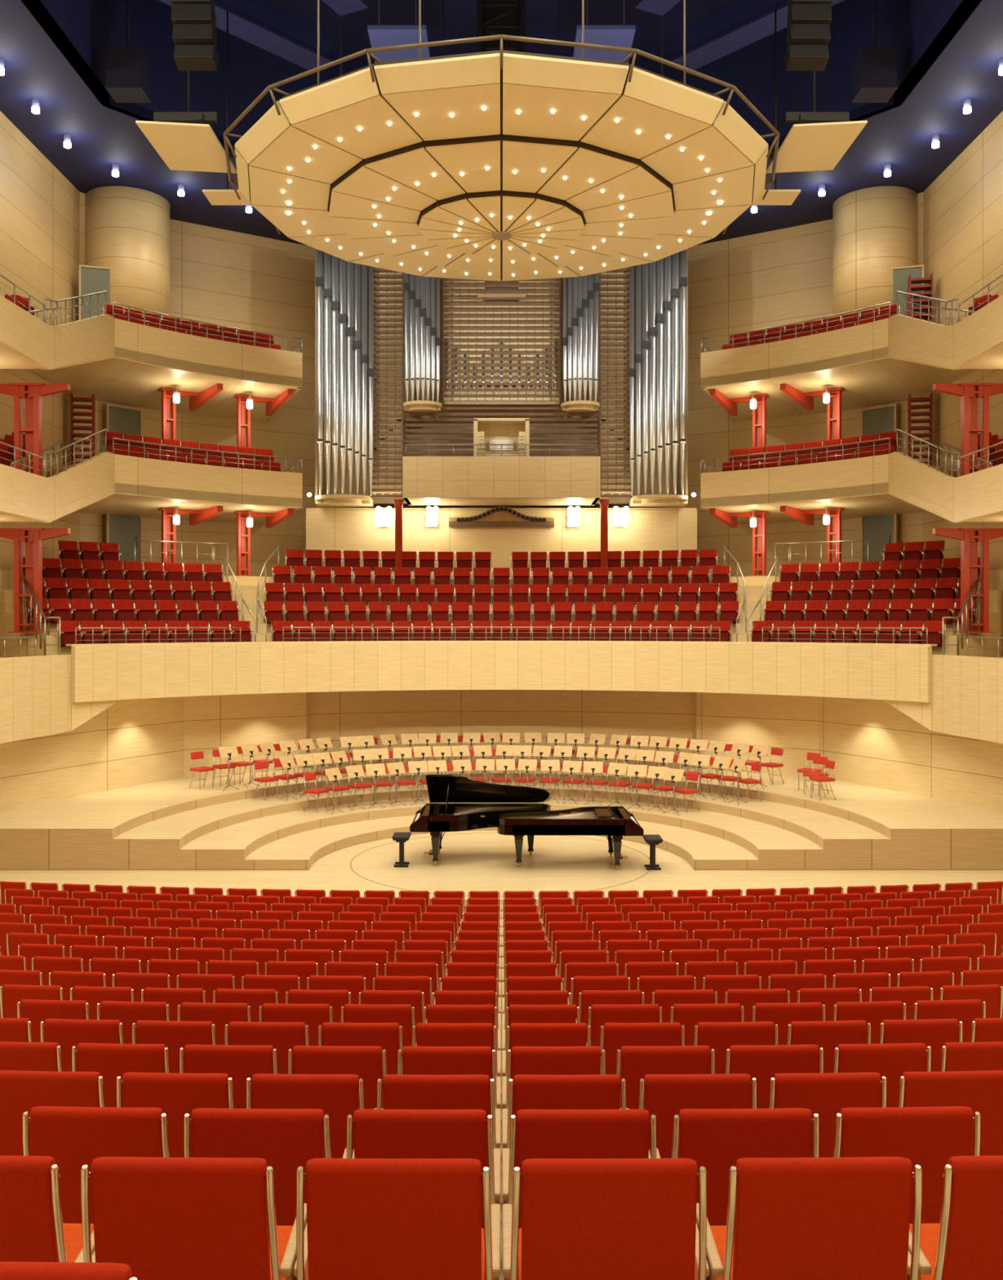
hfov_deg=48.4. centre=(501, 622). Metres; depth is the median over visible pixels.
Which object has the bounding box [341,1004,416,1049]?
seat
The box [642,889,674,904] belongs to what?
seat
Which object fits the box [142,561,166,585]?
seat
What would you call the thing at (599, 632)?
seat
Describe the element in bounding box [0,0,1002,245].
ceiling
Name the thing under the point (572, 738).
music stand
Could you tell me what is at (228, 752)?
music stand
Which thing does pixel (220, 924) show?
seat
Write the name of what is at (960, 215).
wall
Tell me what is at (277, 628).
seat
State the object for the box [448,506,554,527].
organ pipes
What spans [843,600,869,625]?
seat
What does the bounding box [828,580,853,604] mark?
seat
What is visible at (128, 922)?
seat
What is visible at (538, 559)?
seat
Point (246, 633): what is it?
seat
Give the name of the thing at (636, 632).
seat
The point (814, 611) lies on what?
seat
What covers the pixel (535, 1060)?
seat
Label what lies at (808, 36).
speaker
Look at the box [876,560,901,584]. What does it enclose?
seat
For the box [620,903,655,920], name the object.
seat
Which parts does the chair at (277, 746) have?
backrest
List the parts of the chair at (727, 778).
seat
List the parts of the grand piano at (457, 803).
leg, leg, lid, cast plate, leg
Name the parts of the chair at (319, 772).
seat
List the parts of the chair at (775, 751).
seat, backrest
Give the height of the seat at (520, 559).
0.869 m
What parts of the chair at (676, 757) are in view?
backrest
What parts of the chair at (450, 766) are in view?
backrest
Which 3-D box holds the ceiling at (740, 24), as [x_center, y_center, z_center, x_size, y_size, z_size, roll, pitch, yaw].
[6.850,-14.070,24.750,0.750,0.760,7.366,0,0,-42]
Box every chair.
[189,751,214,790]
[212,749,235,786]
[229,746,253,783]
[252,745,275,779]
[253,760,279,800]
[272,743,294,777]
[272,759,297,797]
[293,758,318,795]
[297,742,317,773]
[303,772,329,813]
[314,764,337,788]
[317,739,335,771]
[324,772,350,809]
[336,753,356,786]
[339,740,359,768]
[347,775,372,807]
[357,760,377,784]
[364,737,383,767]
[373,765,392,803]
[380,751,399,787]
[384,737,399,765]
[396,764,416,801]
[400,750,420,786]
[407,736,426,764]
[419,764,436,800]
[424,749,439,785]
[433,735,448,763]
[443,763,458,775]
[454,735,472,762]
[468,748,484,777]
[469,762,486,782]
[475,735,493,759]
[488,748,506,783]
[491,762,511,785]
[498,735,513,759]
[510,755,529,783]
[515,770,536,787]
[520,742,537,763]
[533,756,549,783]
[539,771,559,799]
[544,735,560,764]
[555,756,570,784]
[562,764,585,801]
[567,743,583,764]
[575,754,595,786]
[586,764,608,802]
[588,737,603,761]
[596,751,617,786]
[608,767,631,804]
[610,737,631,764]
[617,756,638,788]
[631,768,653,806]
[633,738,650,768]
[639,753,659,790]
[653,739,671,768]
[653,780,678,809]
[659,755,681,788]
[674,772,699,813]
[675,740,696,772]
[680,764,702,792]
[697,742,716,773]
[699,758,723,796]
[718,743,737,776]
[718,760,742,799]
[737,762,762,802]
[744,745,762,781]
[760,747,784,785]
[797,752,822,790]
[803,755,828,795]
[808,760,835,800]
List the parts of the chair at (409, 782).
backrest, seat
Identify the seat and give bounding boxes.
[0,880,26,903]
[0,903,16,913]
[0,912,26,953]
[0,922,36,955]
[0,955,26,970]
[0,969,43,1017]
[0,984,63,1017]
[0,1017,32,1042]
[0,1041,62,1071]
[0,1070,104,1155]
[0,1155,94,1262]
[0,1261,137,1279]
[4,888,35,903]
[6,932,49,955]
[12,896,44,913]
[17,943,65,970]
[17,999,89,1042]
[20,904,54,923]
[22,556,44,582]
[22,577,50,612]
[22,1106,169,1223]
[26,598,53,635]
[29,913,66,933]
[30,882,58,897]
[31,955,84,985]
[38,889,68,905]
[40,923,80,944]
[40,1018,124,1071]
[42,557,65,578]
[44,577,71,601]
[47,598,75,635]
[47,897,79,914]
[48,970,106,1000]
[54,933,97,957]
[57,540,82,564]
[57,620,85,654]
[58,905,93,924]
[60,558,86,583]
[62,883,90,897]
[66,577,92,603]
[69,598,96,625]
[70,944,117,972]
[70,986,134,1019]
[71,890,102,906]
[71,915,108,934]
[71,1043,169,1107]
[78,541,102,564]
[79,620,106,644]
[80,1156,306,1279]
[81,559,106,583]
[84,898,116,915]
[85,924,126,946]
[87,578,113,599]
[88,957,142,986]
[91,599,117,625]
[93,884,123,899]
[97,906,132,925]
[97,1000,169,1044]
[98,542,122,565]
[101,620,128,643]
[102,560,126,584]
[102,935,146,958]
[106,892,137,907]
[108,579,133,604]
[112,599,138,621]
[112,915,151,936]
[112,972,170,1001]
[116,1072,234,1157]
[120,899,153,916]
[123,560,146,580]
[123,620,150,643]
[123,946,171,973]
[126,885,156,900]
[129,579,154,604]
[130,925,171,946]
[132,1020,216,1073]
[133,600,159,625]
[136,907,172,926]
[141,893,173,908]
[141,986,205,1021]
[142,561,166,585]
[145,620,170,643]
[146,959,199,987]
[150,580,174,604]
[151,936,195,959]
[155,600,180,622]
[155,917,193,937]
[157,900,191,917]
[160,886,189,901]
[163,562,186,586]
[166,620,191,642]
[170,581,195,600]
[176,600,200,621]
[176,893,208,909]
[176,908,212,927]
[176,927,217,947]
[176,946,225,973]
[177,973,235,1003]
[177,1002,251,1044]
[179,1044,277,1108]
[182,563,205,586]
[183,1107,346,1226]
[187,620,213,642]
[191,581,214,604]
[193,887,223,902]
[195,901,229,918]
[196,600,221,621]
[197,918,235,937]
[200,937,245,960]
[203,563,225,586]
[205,960,259,989]
[208,621,233,642]
[211,582,234,604]
[211,894,244,910]
[213,988,278,1022]
[216,909,253,928]
[217,600,241,622]
[222,928,263,948]
[225,1021,309,1074]
[226,888,257,902]
[230,621,254,641]
[230,947,279,974]
[232,902,266,919]
[240,919,279,938]
[241,974,300,1004]
[246,1073,377,1158]
[247,895,279,911]
[250,937,296,961]
[256,910,293,928]
[258,1003,333,1045]
[260,888,291,902]
[262,600,285,624]
[264,582,286,610]
[265,960,318,989]
[268,928,310,949]
[271,621,294,641]
[271,902,305,919]
[272,565,293,587]
[283,896,315,911]
[284,582,305,605]
[284,601,306,624]
[284,920,323,938]
[284,948,333,975]
[285,549,306,570]
[285,989,351,1022]
[288,1045,386,1109]
[292,621,314,641]
[293,565,313,584]
[293,1158,501,1279]
[294,889,325,903]
[297,911,333,929]
[301,938,346,961]
[303,582,324,605]
[304,549,324,571]
[305,601,327,624]
[306,975,366,1004]
[309,903,343,920]
[311,621,334,641]
[313,565,333,587]
[315,928,357,950]
[318,1022,403,1074]
[320,896,352,911]
[322,583,343,605]
[324,550,343,571]
[324,961,378,990]
[326,601,348,621]
[327,920,367,939]
[328,889,360,904]
[332,621,354,640]
[333,566,353,588]
[337,911,375,929]
[339,949,388,976]
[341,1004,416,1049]
[342,550,362,571]
[342,583,362,605]
[346,1109,501,1228]
[347,601,368,623]
[347,903,382,920]
[351,939,397,962]
[352,621,373,640]
[353,566,373,584]
[356,897,389,911]
[358,990,426,1039]
[360,583,381,605]
[361,551,381,571]
[362,929,404,951]
[364,890,395,911]
[368,601,389,624]
[371,920,411,939]
[372,621,392,640]
[373,567,393,588]
[373,975,435,1022]
[377,1074,501,1168]
[379,583,399,606]
[379,911,417,930]
[380,551,395,572]
[384,961,441,1004]
[386,904,422,921]
[388,601,409,624]
[392,621,413,640]
[392,897,426,920]
[393,567,413,588]
[394,950,447,990]
[397,1045,501,1115]
[398,584,417,606]
[398,890,430,912]
[402,551,418,572]
[402,939,448,976]
[409,601,430,624]
[409,929,455,965]
[412,621,433,640]
[412,1022,501,1079]
[413,567,432,588]
[415,920,458,951]
[417,551,436,572]
[417,584,436,606]
[421,911,459,939]
[423,1004,501,1050]
[425,904,462,934]
[429,897,464,925]
[430,602,450,624]
[431,990,501,1029]
[432,621,453,640]
[433,567,452,588]
[433,890,466,918]
[435,584,455,606]
[436,551,455,578]
[439,976,501,1013]
[444,962,501,997]
[448,950,501,997]
[450,602,471,632]
[452,621,472,640]
[453,567,471,588]
[453,939,501,968]
[454,584,473,606]
[455,551,473,572]
[456,930,501,957]
[459,920,501,946]
[461,912,501,941]
[463,904,501,927]
[466,897,501,919]
[467,890,501,911]
[471,602,491,631]
[471,621,492,640]
[472,567,491,595]
[473,584,492,613]
[474,551,492,579]
[491,602,511,621]
[491,621,511,640]
[492,567,511,584]
[492,584,511,613]
[502,890,535,911]
[502,897,536,919]
[502,904,539,927]
[502,912,542,941]
[502,920,543,946]
[502,930,546,957]
[502,939,550,968]
[502,950,554,997]
[502,962,559,997]
[502,976,564,1013]
[502,990,571,1029]
[502,1004,579,1050]
[502,1022,591,1079]
[502,1045,605,1115]
[502,1074,626,1168]
[502,1109,657,1228]
[502,1158,709,1279]
[511,551,528,579]
[511,567,530,595]
[511,584,529,613]
[511,602,532,631]
[511,621,531,640]
[529,551,547,572]
[529,584,548,606]
[530,621,551,640]
[531,567,550,588]
[532,602,552,632]
[536,890,569,918]
[538,897,573,925]
[541,904,577,934]
[543,911,582,939]
[544,920,587,951]
[547,551,566,578]
[547,584,567,606]
[547,929,593,965]
[550,621,570,640]
[551,567,569,588]
[552,602,573,624]
[554,939,600,976]
[555,950,608,990]
[561,961,618,1004]
[566,551,585,572]
[566,584,586,606]
[568,975,630,1022]
[569,621,591,640]
[570,567,590,588]
[573,601,593,624]
[573,890,604,912]
[576,990,644,1039]
[577,897,610,920]
[581,904,616,921]
[584,551,600,572]
[585,584,604,606]
[586,911,623,930]
[586,1004,662,1049]
[589,621,610,640]
[590,567,609,588]
[591,920,631,939]
[593,601,614,624]
[598,929,640,951]
[600,1022,684,1074]
[603,583,623,606]
[605,939,651,962]
[608,551,622,572]
[608,890,639,911]
[609,567,630,588]
[610,621,631,640]
[613,601,635,624]
[613,897,646,911]
[614,949,663,976]
[616,1045,715,1109]
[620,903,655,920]
[622,551,641,571]
[622,583,642,605]
[624,961,678,990]
[626,1073,756,1158]
[627,911,664,929]
[629,566,649,584]
[629,621,650,640]
[634,601,655,623]
[635,920,675,939]
[636,975,696,1004]
[640,550,660,571]
[640,583,661,605]
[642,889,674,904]
[645,928,688,950]
[648,621,671,640]
[649,566,670,588]
[650,896,683,911]
[652,989,717,1022]
[654,601,676,621]
[656,1107,819,1226]
[657,938,702,961]
[659,550,679,571]
[659,583,680,605]
[659,903,693,920]
[668,621,691,641]
[669,565,689,587]
[669,911,706,929]
[669,948,718,975]
[670,1003,744,1045]
[675,601,697,624]
[677,889,708,903]
[678,549,698,571]
[678,582,699,605]
[680,920,719,938]
[684,960,737,989]
[687,896,719,911]
[688,621,711,641]
[689,565,710,584]
[693,928,734,949]
[693,1021,777,1074]
[696,601,719,624]
[696,1156,922,1279]
[697,549,717,570]
[697,582,719,605]
[697,902,732,919]
[702,974,761,1004]
[706,937,752,961]
[708,621,732,641]
[709,565,730,587]
[710,910,746,928]
[711,888,742,902]
[716,582,738,610]
[717,600,740,624]
[723,895,755,911]
[723,919,762,938]
[724,947,773,974]
[724,988,790,1022]
[725,1044,823,1108]
[736,902,770,919]
[739,928,781,948]
[743,960,797,989]
[746,888,776,902]
[748,621,773,641]
[750,909,786,928]
[751,1002,825,1044]
[757,937,802,960]
[759,894,791,910]
[761,600,785,622]
[767,918,805,937]
[768,582,791,604]
[768,973,826,1003]
[768,1072,886,1157]
[769,621,794,642]
[773,901,808,918]
[777,563,799,586]
[777,946,826,973]
[779,887,809,902]
[782,600,806,621]
[785,927,826,947]
[786,1020,871,1073]
[788,581,812,604]
[790,620,815,642]
[791,908,826,927]
[795,893,826,909]
[797,563,820,586]
[797,986,862,1021]
[802,600,826,621]
[803,959,856,987]
[807,936,851,959]
[808,581,832,600]
[809,917,848,937]
[811,620,836,642]
[812,900,845,917]
[813,886,843,901]
[817,562,839,586]
[822,600,848,622]
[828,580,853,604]
[830,893,862,908]
[831,907,866,926]
[831,925,872,946]
[831,946,879,973]
[832,620,857,643]
[832,972,890,1001]
[833,1000,906,1044]
[833,1043,931,1107]
[833,1106,980,1223]
[836,561,860,585]
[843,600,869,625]
[846,885,876,900]
[848,579,873,604]
[849,899,882,916]
[852,915,890,936]
[853,620,879,643]
[856,560,879,580]
[856,935,900,958]
[861,957,914,986]
[864,599,890,621]
[865,892,897,907]
[868,986,933,1019]
[869,579,894,604]
[871,906,906,925]
[875,620,902,643]
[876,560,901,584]
[876,924,917,946]
[879,1018,962,1071]
[880,542,904,565]
[880,884,909,899]
[885,599,911,625]
[885,944,933,972]
[886,898,919,915]
[889,578,915,599]
[894,915,932,934]
[896,559,921,583]
[896,620,924,644]
[897,970,954,1000]
[898,1070,1002,1155]
[900,541,924,564]
[900,890,931,906]
[905,933,948,957]
[906,598,933,625]
[907,1155,1002,1279]
[910,905,944,924]
[911,577,937,603]
[912,883,941,897]
[913,999,986,1042]
[916,558,942,583]
[917,620,946,654]
[919,955,971,985]
[920,540,945,564]
[922,923,962,944]
[923,897,955,914]
[928,598,955,635]
[931,577,958,601]
[934,889,964,905]
[936,913,973,933]
[937,557,960,578]
[937,943,985,970]
[939,984,1002,1017]
[940,1041,1002,1071]
[944,882,973,897]
[948,904,982,923]
[949,598,977,635]
[952,577,980,612]
[953,932,996,955]
[958,556,980,582]
[959,896,991,913]
[960,969,1002,1017]
[966,922,1002,955]
[968,888,998,903]
[970,1017,1002,1042]
[976,880,1002,903]
[976,955,1002,970]
[977,912,1002,953]
[986,903,1002,913]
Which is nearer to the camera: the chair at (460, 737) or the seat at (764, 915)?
the seat at (764, 915)
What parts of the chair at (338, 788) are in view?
seat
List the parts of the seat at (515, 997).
armrest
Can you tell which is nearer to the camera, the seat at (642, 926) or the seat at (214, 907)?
the seat at (642, 926)
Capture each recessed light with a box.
[0,58,4,75]
[31,98,39,114]
[63,134,71,148]
[111,164,119,177]
[177,183,184,196]
[245,204,252,213]
[751,204,757,213]
[818,183,825,196]
[884,164,891,177]
[932,134,939,148]
[963,98,971,114]
[998,58,1002,75]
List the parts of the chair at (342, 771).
seat, backrest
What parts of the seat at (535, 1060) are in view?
armrest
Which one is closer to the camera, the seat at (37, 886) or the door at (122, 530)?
the seat at (37, 886)
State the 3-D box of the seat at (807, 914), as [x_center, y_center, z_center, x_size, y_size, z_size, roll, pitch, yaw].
[4.109,4.307,15.210,0.543,0.906,0.560,0,0,-5]
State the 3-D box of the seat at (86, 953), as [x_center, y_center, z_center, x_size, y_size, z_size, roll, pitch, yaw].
[-4.109,3.727,11.530,0.543,0.906,0.560,0,0,5]
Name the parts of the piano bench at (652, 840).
seat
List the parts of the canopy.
rim panel, rim panel, panel, panel, panel, rim panel, panel, panel, panel, panel, panel, panel, panel, panel, panel, rim panel, panel, panel, panel, panel, panel, panel, panel, panel, panel, panel, panel, panel, panel, panel, panel, panel, panel, panel, panel, panel, panel, panel, panel, panel, rim panel, panel, panel, panel, panel, panel, panel, panel, panel, panel, rim panel, panel, panel, panel, rim panel, rim panel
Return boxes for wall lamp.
[306,492,314,498]
[688,492,696,498]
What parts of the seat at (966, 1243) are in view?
armrest, backrest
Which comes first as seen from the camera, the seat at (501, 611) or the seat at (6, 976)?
the seat at (6, 976)
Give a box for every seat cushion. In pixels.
[62,1222,93,1262]
[269,1225,293,1279]
[481,1227,485,1279]
[517,1227,521,1279]
[710,1225,733,1279]
[909,1222,940,1279]
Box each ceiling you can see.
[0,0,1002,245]
[156,0,846,61]
[159,0,333,70]
[322,0,368,16]
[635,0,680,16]
[670,0,844,70]
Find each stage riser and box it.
[0,761,1002,870]
[112,781,890,870]
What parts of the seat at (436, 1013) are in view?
armrest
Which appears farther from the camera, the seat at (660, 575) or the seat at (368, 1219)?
the seat at (660, 575)
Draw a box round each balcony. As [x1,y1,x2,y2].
[0,273,302,422]
[0,428,302,524]
[402,444,600,505]
[700,273,1002,422]
[700,428,1002,524]
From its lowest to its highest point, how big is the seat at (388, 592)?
0.869 m
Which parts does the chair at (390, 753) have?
backrest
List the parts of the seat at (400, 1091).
armrest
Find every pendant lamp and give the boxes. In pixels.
[173,384,180,403]
[173,506,180,524]
[246,391,253,408]
[246,509,253,527]
[750,391,756,408]
[750,509,756,527]
[822,384,830,403]
[822,506,830,524]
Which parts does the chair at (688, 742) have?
backrest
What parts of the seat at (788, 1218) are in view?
armrest, armrest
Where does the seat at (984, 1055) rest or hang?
on the floor at (501, 1277)
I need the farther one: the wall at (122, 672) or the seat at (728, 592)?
the seat at (728, 592)
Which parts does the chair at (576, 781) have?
seat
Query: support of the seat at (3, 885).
on the floor at (501, 1277)
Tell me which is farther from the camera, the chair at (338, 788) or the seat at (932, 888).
the chair at (338, 788)
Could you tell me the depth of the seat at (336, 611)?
30.54 m
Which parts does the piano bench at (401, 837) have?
seat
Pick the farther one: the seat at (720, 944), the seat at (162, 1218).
the seat at (720, 944)
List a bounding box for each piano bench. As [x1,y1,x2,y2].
[391,831,411,866]
[642,834,662,870]
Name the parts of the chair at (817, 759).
seat, backrest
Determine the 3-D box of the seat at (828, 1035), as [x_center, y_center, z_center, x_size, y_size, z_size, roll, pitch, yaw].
[1.917,2.800,6.797,0.543,0.906,0.560,0,0,-2]
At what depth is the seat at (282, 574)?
31.80 m
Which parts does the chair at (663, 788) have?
seat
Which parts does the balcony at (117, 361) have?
railing, railing, railing, railing, railing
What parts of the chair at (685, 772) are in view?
seat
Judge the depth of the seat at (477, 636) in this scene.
30.36 m
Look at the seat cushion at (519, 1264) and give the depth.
3.20 m
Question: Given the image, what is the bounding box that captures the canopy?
[223,0,779,280]
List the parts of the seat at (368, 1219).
armrest, armrest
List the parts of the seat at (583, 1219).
armrest, armrest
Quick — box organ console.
[473,417,529,456]
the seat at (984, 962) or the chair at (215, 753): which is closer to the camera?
the seat at (984, 962)
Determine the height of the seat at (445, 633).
0.869 m
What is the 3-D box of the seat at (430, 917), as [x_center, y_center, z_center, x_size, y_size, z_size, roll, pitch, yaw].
[-0.822,4.307,15.047,0.543,0.906,0.560,0,0,1]
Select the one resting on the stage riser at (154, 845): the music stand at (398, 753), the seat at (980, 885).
the music stand at (398, 753)
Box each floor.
[0,569,1002,657]
[0,830,1002,919]
[0,919,1002,1279]
[179,796,823,870]
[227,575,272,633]
[244,815,759,870]
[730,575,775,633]
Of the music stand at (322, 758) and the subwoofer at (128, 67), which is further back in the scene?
the music stand at (322, 758)
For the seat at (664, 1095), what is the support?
on the floor at (501, 1277)
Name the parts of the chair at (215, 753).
backrest, seat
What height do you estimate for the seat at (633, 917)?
0.906 m
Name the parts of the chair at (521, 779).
seat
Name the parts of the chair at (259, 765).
backrest, seat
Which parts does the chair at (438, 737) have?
backrest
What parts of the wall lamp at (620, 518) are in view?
bulb, bulb, bulb, bulb, bulb, bulb, bulb, bulb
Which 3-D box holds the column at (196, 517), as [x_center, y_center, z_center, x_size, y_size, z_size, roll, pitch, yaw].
[-8.838,-2.257,31.254,1.264,1.865,2.350,0,0,-34]
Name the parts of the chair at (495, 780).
seat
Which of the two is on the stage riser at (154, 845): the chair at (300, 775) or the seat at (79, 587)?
the chair at (300, 775)
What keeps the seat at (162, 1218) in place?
on the floor at (501, 1277)
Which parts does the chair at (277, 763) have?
backrest, seat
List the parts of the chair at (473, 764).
backrest, seat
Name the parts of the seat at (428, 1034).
armrest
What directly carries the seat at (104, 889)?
on the floor at (501, 1277)
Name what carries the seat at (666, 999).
on the floor at (501, 1277)
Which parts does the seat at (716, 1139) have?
armrest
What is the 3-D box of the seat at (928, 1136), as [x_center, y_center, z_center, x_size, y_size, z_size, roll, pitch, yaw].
[1.369,2.102,4.019,0.543,0.906,0.560,0,0,-2]
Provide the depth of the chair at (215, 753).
27.37 m
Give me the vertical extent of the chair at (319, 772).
0.873 m
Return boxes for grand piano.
[409,774,551,865]
[497,806,644,870]
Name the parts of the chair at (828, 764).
seat, backrest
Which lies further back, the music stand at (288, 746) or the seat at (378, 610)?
the seat at (378, 610)
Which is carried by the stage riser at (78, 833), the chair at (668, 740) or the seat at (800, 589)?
the chair at (668, 740)
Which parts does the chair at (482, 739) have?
backrest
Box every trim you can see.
[66,640,937,646]
[350,832,652,897]
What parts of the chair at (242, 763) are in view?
backrest, seat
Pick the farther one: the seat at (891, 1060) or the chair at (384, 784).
the chair at (384, 784)
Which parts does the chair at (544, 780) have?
seat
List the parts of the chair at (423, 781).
seat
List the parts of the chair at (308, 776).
backrest, seat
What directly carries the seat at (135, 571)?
on the floor at (6, 576)
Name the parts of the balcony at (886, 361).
railing, railing, railing, railing, railing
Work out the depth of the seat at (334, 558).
33.23 m
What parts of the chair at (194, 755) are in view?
backrest, seat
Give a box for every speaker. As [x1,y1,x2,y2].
[170,0,218,71]
[784,0,832,71]
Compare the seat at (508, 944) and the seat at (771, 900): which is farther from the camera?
the seat at (771, 900)
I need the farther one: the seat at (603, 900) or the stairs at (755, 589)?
the stairs at (755, 589)
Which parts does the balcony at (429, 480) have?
railing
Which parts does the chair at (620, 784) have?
seat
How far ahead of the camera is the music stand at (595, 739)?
29.55 m
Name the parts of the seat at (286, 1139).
armrest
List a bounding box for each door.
[79,264,111,319]
[105,404,142,452]
[105,513,142,572]
[861,404,897,452]
[861,513,897,572]
[891,264,924,319]
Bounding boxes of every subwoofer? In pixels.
[105,0,151,102]
[851,0,897,102]
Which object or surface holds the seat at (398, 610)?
on the floor at (6, 576)
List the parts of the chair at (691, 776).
seat, backrest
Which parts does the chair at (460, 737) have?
backrest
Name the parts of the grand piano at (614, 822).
leg, cast plate, leg, leg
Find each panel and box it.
[135,71,236,173]
[202,9,250,204]
[367,0,430,62]
[573,0,635,62]
[752,9,800,204]
[766,71,867,173]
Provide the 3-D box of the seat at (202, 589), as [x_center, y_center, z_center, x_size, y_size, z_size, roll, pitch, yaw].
[-7.997,-0.664,29.841,0.556,0.869,0.311,0,0,-33]
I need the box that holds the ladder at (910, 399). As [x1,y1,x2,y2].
[907,392,933,465]
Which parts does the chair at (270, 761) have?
seat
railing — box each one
[0,636,36,657]
[22,573,61,655]
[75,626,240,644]
[134,539,228,575]
[213,543,255,641]
[256,546,279,641]
[282,626,720,641]
[724,546,746,641]
[747,543,789,641]
[762,626,928,644]
[774,539,868,575]
[942,573,980,655]
[966,636,1002,657]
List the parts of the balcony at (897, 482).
railing, railing, railing, railing, railing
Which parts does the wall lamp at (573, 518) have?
bulb, bulb, bulb, bulb, bulb, bulb, bulb, bulb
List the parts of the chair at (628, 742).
backrest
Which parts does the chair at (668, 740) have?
frame, backrest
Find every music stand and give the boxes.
[217,746,239,791]
[240,743,260,788]
[258,742,276,786]
[278,740,297,783]
[278,755,297,801]
[294,753,315,799]
[297,738,315,781]
[311,751,332,795]
[315,737,333,777]
[324,767,343,814]
[330,751,348,795]
[339,736,358,777]
[344,764,365,811]
[352,748,372,791]
[356,735,375,764]
[364,763,386,808]
[370,747,389,791]
[379,733,397,763]
[386,761,406,807]
[393,746,412,789]
[400,733,418,761]
[408,760,428,804]
[413,746,432,787]
[418,733,436,773]
[426,760,447,774]
[432,746,452,774]
[440,733,457,772]
[451,745,470,776]
[452,759,472,776]
[462,733,480,772]
[473,745,492,777]
[475,759,495,782]
[482,732,501,771]
[495,744,514,785]
[495,759,515,785]
[502,732,519,772]
[513,745,532,786]
[517,759,537,786]
[524,732,542,771]
[532,745,551,786]
[540,760,559,803]
[546,733,564,772]
[553,745,573,786]
[561,760,582,804]
[566,733,584,773]
[576,746,595,787]
[583,761,603,804]
[588,733,606,761]
[596,746,616,790]
[607,762,627,806]
[609,734,627,763]
[617,748,636,791]
[626,764,647,809]
[630,735,648,776]
[635,749,655,792]
[647,765,668,812]
[648,736,667,766]
[654,751,675,795]
[663,768,684,815]
[668,737,688,779]
[676,752,696,796]
[688,738,708,781]
[690,754,711,799]
[707,740,727,783]
[711,755,732,802]
[728,758,746,805]
[729,742,750,786]
[750,743,770,788]
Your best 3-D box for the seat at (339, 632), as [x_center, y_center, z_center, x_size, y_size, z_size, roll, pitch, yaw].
[-4.218,0.396,29.697,0.556,0.869,0.311,0,0,-19]
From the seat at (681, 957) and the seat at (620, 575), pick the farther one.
the seat at (620, 575)
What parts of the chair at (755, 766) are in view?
seat, backrest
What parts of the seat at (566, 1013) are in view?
armrest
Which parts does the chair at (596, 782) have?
seat, backrest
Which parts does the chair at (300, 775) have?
seat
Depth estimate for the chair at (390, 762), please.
30.30 m
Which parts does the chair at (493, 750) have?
backrest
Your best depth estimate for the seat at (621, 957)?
11.14 m
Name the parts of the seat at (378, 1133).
armrest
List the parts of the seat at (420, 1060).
armrest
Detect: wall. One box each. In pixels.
[0,111,159,571]
[0,654,119,743]
[0,689,1002,811]
[22,0,982,151]
[71,642,932,702]
[85,186,170,317]
[159,218,844,577]
[306,507,697,579]
[832,186,917,317]
[844,111,1002,571]
[883,654,1002,743]
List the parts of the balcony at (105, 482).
railing, railing, railing, railing, railing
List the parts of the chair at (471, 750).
backrest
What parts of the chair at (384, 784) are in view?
seat, backrest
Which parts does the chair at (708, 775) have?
seat, backrest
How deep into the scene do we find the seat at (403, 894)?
17.58 m
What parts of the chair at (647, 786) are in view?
seat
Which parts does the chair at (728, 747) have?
backrest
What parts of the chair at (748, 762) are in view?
backrest, seat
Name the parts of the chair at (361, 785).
seat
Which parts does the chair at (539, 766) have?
seat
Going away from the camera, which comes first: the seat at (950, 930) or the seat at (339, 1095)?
the seat at (339, 1095)
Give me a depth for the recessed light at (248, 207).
33.23 m
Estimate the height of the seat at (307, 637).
0.869 m
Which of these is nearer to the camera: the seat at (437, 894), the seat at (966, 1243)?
the seat at (966, 1243)
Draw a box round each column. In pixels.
[0,382,70,475]
[0,528,70,632]
[158,383,222,439]
[158,506,222,573]
[234,389,293,452]
[234,508,293,576]
[393,498,404,567]
[599,498,609,567]
[710,389,768,452]
[710,508,768,576]
[780,383,844,439]
[780,506,844,573]
[933,382,1002,475]
[933,528,1002,632]
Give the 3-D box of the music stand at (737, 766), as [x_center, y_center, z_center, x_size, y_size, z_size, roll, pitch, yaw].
[5.519,3.683,25.782,0.371,1.029,0.470,0,0,-20]
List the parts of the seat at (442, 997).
armrest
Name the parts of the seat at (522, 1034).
armrest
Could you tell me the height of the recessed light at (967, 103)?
0.290 m
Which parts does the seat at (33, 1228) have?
backrest, armrest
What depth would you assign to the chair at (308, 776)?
26.00 m
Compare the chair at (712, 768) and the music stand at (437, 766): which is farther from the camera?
the chair at (712, 768)
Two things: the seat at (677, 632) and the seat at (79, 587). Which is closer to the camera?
the seat at (79, 587)
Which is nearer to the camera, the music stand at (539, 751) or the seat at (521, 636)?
the music stand at (539, 751)
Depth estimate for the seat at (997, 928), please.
13.31 m
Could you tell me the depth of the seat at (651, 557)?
33.40 m
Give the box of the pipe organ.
[315,248,688,506]
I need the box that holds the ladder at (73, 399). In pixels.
[70,392,95,465]
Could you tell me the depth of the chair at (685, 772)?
27.49 m

